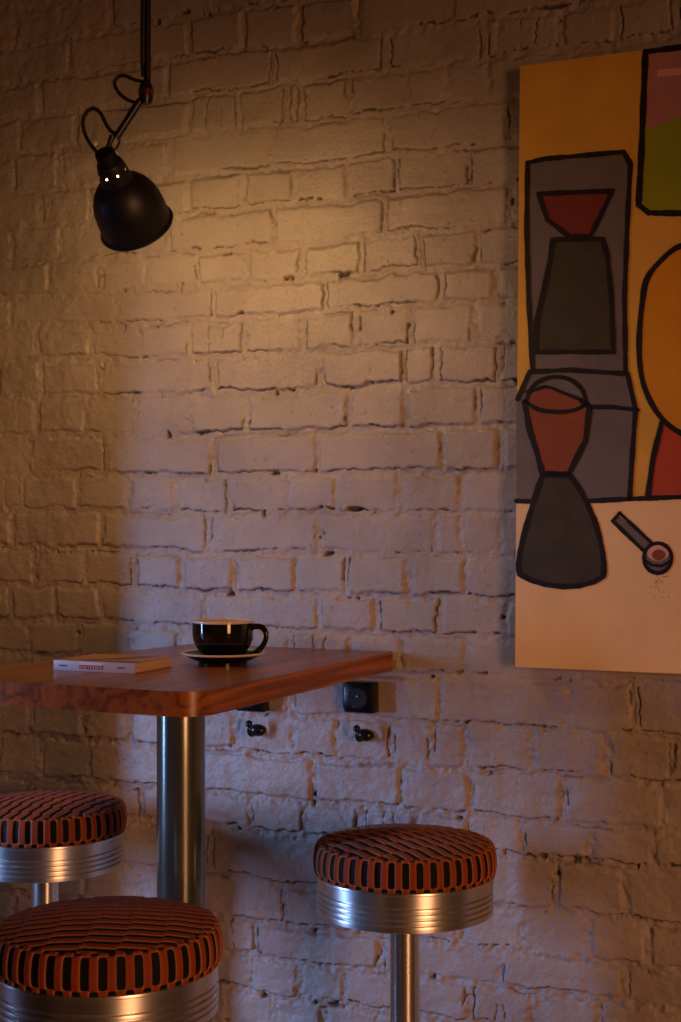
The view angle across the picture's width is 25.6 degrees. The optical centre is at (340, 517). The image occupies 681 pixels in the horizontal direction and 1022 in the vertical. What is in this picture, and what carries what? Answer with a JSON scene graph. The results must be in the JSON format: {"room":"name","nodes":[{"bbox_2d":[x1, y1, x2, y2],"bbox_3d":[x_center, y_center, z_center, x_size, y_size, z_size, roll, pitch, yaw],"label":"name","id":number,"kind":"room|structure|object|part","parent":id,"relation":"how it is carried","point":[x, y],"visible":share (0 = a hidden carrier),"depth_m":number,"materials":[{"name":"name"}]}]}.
{"room":"cafe","nodes":[
{"label":"cafe","id":0,"kind":"room"},
{"bbox_2d":[0,0,680,1021],"bbox_3d":[0.294,-0.125,3.072,6.000,2.990,0.036,0,0,24],"label":"wall","id":1,"kind":"structure","parent":0,"point":[290,410],"depth_m":3.22,"materials":[{"name":"brick"}]},
{"bbox_2d":[236,701,269,711],"bbox_3d":[-0.191,0.387,3.262,0.067,0.065,0.042,0,0,24],"label":"wall socket","id":2,"kind":"object","parent":1,"relation":"attached to","point":[262,707],"visible":0.22,"depth_m":3.24,"materials":[{"name":"black plastic"}]},
{"bbox_3d":[-0.198,0.387,3.247,0.063,0.061,0.005,0,0,24],"label":"plate","id":3,"kind":"part","parent":2,"relation":"part of","materials":[{"name":"black plastic"}]},
{"bbox_2d":[245,720,265,736],"bbox_3d":[-0.188,0.457,3.258,0.041,0.039,0.051,0,0,24],"label":"wall hook","id":4,"kind":"object","parent":1,"relation":"attached to","point":[256,729],"visible":1,"depth_m":3.26,"materials":[{"name":"black metal"}]},
{"bbox_2d":[344,680,378,713],"bbox_3d":[0.043,0.377,3.157,0.067,0.065,0.042,0,0,24],"label":"wall socket","id":5,"kind":"object","parent":1,"relation":"attached to","point":[359,696],"visible":0.97,"depth_m":3.14,"materials":[{"name":"black plastic"}]},
{"bbox_2d":[353,725,373,741],"bbox_3d":[0.044,0.453,3.154,0.041,0.039,0.051,0,0,24],"label":"wall hook","id":6,"kind":"object","parent":1,"relation":"attached to","point":[361,735],"visible":1,"depth_m":3.16,"materials":[{"name":"black metal"}]},
{"bbox_2d":[514,44,680,673],"bbox_3d":[0.758,-0.302,2.821,0.889,1.198,0.036,0,0,24],"label":"painting","id":7,"kind":"object","parent":1,"relation":"attached to","point":[598,398],"visible":1,"depth_m":2.92,"materials":[{"name":"paint"}]},
{"bbox_3d":[-1.061,-1.680,0.285,6.200,0.100,6.220,0,0,24],"label":"ceiling","id":8,"kind":"structure","parent":0,"visible":0},
{"bbox_2d":[81,0,172,251],"bbox_3d":[-0.396,-1.063,2.805,0.169,1.134,0.166,0,0,-27],"label":"ceiling lamp","id":9,"kind":"object","parent":8,"relation":"hanging from","point":[131,213],"visible":1,"depth_m":2.77,"materials":[{"name":"black metal"}]},
{"bbox_2d":[95,146,117,167],"bbox_3d":[-0.424,-0.654,2.721,0.038,0.043,0.041,0,0,19],"label":"socket","id":10,"kind":"object","parent":9,"relation":"attached to","point":[106,157],"depth_m":2.71,"materials":[{"name":"black metal"}]},
{"bbox_3d":[-0.394,-0.744,2.790,0.060,0.082,0.016,0,0,0],"label":"arm","id":11,"kind":"part","parent":9,"relation":"part of","materials":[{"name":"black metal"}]},
{"bbox_3d":[-0.388,-0.572,2.810,0.146,0.152,0.151,0,0,0],"label":"lamp shade","id":12,"kind":"part","parent":9,"relation":"part of","materials":[{"name":"black metal"}]},
{"bbox_3d":[-0.358,-1.207,2.790,0.015,0.815,0.012,0,0,0],"label":"ceiling rod","id":13,"kind":"part","parent":9,"relation":"part of","materials":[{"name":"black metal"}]},
{"bbox_3d":[-1.061,1.395,0.285,6.200,0.050,6.220,0,0,24],"label":"floor","id":14,"kind":"structure","parent":0,"visible":0},
{"bbox_2d":[0,790,126,907],"bbox_3d":[-0.628,0.982,3.190,0.370,0.777,0.370,0,0,22],"label":"bar stool","id":15,"kind":"object","parent":14,"relation":"on","point":[48,838],"visible":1,"depth_m":3.06,"materials":[{"name":"metal"}]},
{"bbox_2d":[0,790,126,847],"bbox_3d":[-0.628,0.629,3.190,0.344,0.072,0.345,0,0,22],"label":"cushion","id":16,"kind":"object","parent":15,"relation":"on","point":[35,818],"depth_m":3.08,"materials":[{"name":"fabric"}]},
{"bbox_2d":[0,896,222,1021],"bbox_3d":[-0.349,0.982,2.250,0.370,0.777,0.370,0,0,2],"label":"bar stool","id":17,"kind":"object","parent":14,"relation":"on","point":[102,958],"visible":1,"depth_m":2.13,"materials":[{"name":"fabric"}]},
{"bbox_2d":[0,644,392,908],"bbox_3d":[-0.326,0.825,2.885,0.588,1.091,0.815,0,0,24],"label":"bar table","id":18,"kind":"object","parent":14,"relation":"on","point":[181,695],"visible":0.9,"depth_m":2.76,"materials":[{"name":"brown wood"}]},
{"bbox_2d":[53,654,171,673],"bbox_3d":[-0.421,0.270,2.779,0.172,0.019,0.136,0,0,23],"label":"book","id":19,"kind":"object","parent":18,"relation":"on","point":[108,663],"visible":1,"depth_m":2.74,"materials":[{"name":"white paper"}]},
{"bbox_2d":[82,656,152,662],"bbox_3d":[-0.403,0.260,2.769,0.122,0.001,0.120,0,0,23],"label":"artwork","id":20,"kind":"object","parent":19,"relation":"on","point":[139,656],"depth_m":2.76},
{"bbox_3d":[-0.298,0.839,2.800,0.090,1.038,0.090,0,0,24],"label":"post","id":21,"kind":"part","parent":18,"relation":"part of","materials":[{"name":"metal"}]},
{"bbox_2d":[181,649,264,665],"bbox_3d":[-0.226,0.268,2.878,0.162,0.022,0.162,0,0,0],"label":"saucer","id":22,"kind":"object","parent":18,"relation":"on","point":[211,660],"visible":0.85,"depth_m":2.83,"materials":[{"name":"black ceramic"}]},
{"bbox_2d":[192,618,268,654],"bbox_3d":[-0.219,0.234,2.881,0.132,0.076,0.118,0,0,-25],"label":"coffee cup","id":23,"kind":"object","parent":22,"relation":"on","point":[211,636],"visible":0.79,"depth_m":2.83,"materials":[{"name":"black ceramic"}]},
{"bbox_3d":[-0.162,0.234,2.862,0.052,0.067,0.012,0,0,14],"label":"handle","id":24,"kind":"part","parent":23,"relation":"part of","materials":[{"name":"black ceramic"}]},
{"bbox_2d":[313,823,496,1021],"bbox_3d":[0.121,0.982,2.820,0.370,0.777,0.370,0,0,-28],"label":"bar stool","id":25,"kind":"object","parent":14,"relation":"on","point":[404,882],"visible":1,"depth_m":2.70,"materials":[{"name":"metal"}]},
{"bbox_2d":[313,823,496,893],"bbox_3d":[0.121,0.629,2.820,0.344,0.072,0.345,0,0,-28],"label":"cushion","id":26,"kind":"object","parent":25,"relation":"on","point":[397,858],"depth_m":2.71,"materials":[{"name":"fabric"}]}
]}

